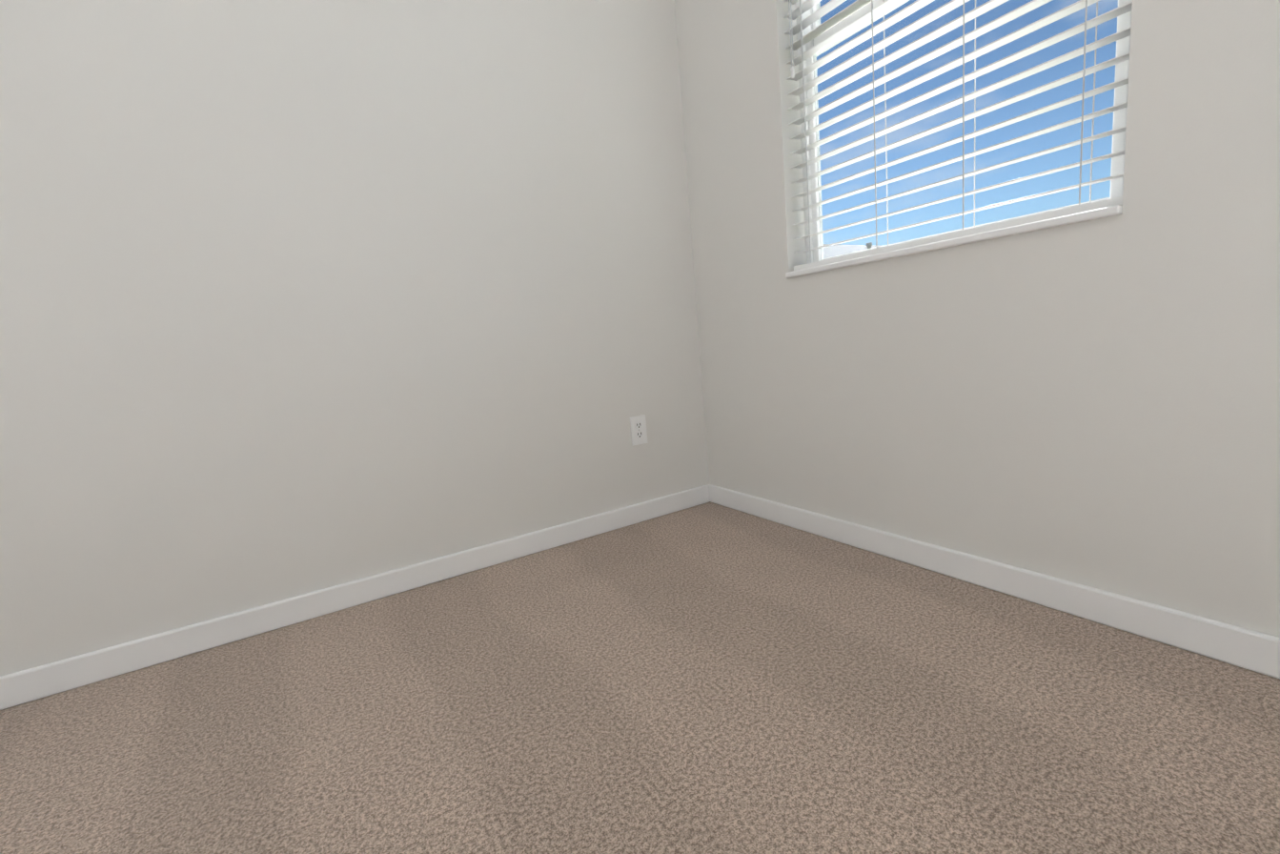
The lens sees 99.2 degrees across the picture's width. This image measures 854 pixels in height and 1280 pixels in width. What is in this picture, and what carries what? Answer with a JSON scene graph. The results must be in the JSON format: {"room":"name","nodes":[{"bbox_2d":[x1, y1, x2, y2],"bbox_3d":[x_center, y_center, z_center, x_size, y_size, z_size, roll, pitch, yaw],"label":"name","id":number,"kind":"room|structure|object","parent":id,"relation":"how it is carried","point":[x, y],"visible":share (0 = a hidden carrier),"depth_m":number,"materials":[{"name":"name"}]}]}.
{"room":"empty bedroom","nodes":[
{"label":"empty bedroom","id":0,"kind":"room"},
{"bbox_2d":[0,0,709,676],"bbox_3d":[-1.152,-0.774,1.536,3.110,2.740,0.160,-11,10,-31],"label":"wall","id":1,"kind":"structure","parent":0,"point":[297,297],"depth_m":1.61,"materials":[{"name":"paint"}]},
{"bbox_2d":[0,484,709,710],"bbox_3d":[-0.988,0.541,1.667,3.080,0.082,0.015,-11,10,-31],"label":"baseboard","id":2,"kind":"structure","parent":1,"relation":"attached to","point":[30,684],"depth_m":1.64,"materials":[{"name":"white wood"}]},
{"bbox_2d":[629,414,647,446],"bbox_3d":[-0.005,0.013,2.238,0.072,0.118,0.009,-11,10,-31],"label":"electrical outlet","id":3,"kind":"object","parent":1,"relation":"attached to","point":[638,427],"visible":1,"depth_m":2.23,"materials":[{"name":"white plastic"}]},
{"bbox_2d":[0,501,1279,853],"bbox_3d":[0.134,0.855,-0.067,3.430,0.200,4.504,-11,10,-31],"label":"floor","id":4,"kind":"structure","parent":0,"point":[709,677],"depth_m":1.07,"materials":[{"name":"carpet"}]},
{"bbox_2d":[674,0,1279,637],"bbox_3d":[1.380,-0.848,0.549,0.160,2.740,4.504,-11,10,-31],"label":"wall","id":5,"kind":"structure","parent":0,"point":[1094,402],"depth_m":1.30,"materials":[{"name":"paint"}]},
{"bbox_2d":[785,204,1122,278],"bbox_3d":[0.791,-0.496,1.533,0.108,0.018,0.910,-11,10,-31],"label":"window sill","id":6,"kind":"structure","parent":5,"relation":"attached to","point":[1111,211],"depth_m":1.36,"materials":[{"name":"white wood"}]},
{"bbox_2d":[795,0,1132,264],"bbox_3d":[0.799,-1.219,1.466,0.065,1.460,0.910,-11,10,-31],"label":"window","id":7,"kind":"structure","parent":5,"relation":"in","point":[1124,22],"depth_m":1.64,"materials":[{"name":"white plastic"}]},
{"bbox_2d":[782,0,1132,270],"bbox_3d":[0.718,-1.217,1.415,0.094,1.442,0.938,-11,10,-31],"label":"window blind","id":8,"kind":"object","parent":7,"relation":"attached to","point":[865,17],"visible":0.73,"depth_m":1.45,"materials":[{"name":"white plastic"}]},
{"bbox_2d":[707,484,1279,679],"bbox_3d":[1.425,0.473,0.709,0.015,0.082,4.184,-11,10,-31],"label":"baseboard","id":9,"kind":"structure","parent":5,"relation":"attached to","point":[1252,650],"depth_m":1.34,"materials":[{"name":"white wood"}]},
{"label":"outside","id":10,"kind":"structure","parent":0,"visible":0},
{"bbox_3d":[31.674,-5.263,40.488,220.000,0.300,220.000,-11,10,-31],"label":"ground","id":11,"kind":"structure","parent":10,"visible":0},
{"bbox_2d":[823,242,879,258],"bbox_3d":[4.715,-1.801,14.247,6.170,5.789,5.360,-11,10,-31],"label":"neighbor house","id":12,"kind":"structure","parent":11,"relation":"on","point":[828,251],"depth_m":13.80,"materials":[{"name":"white"}]}
]}

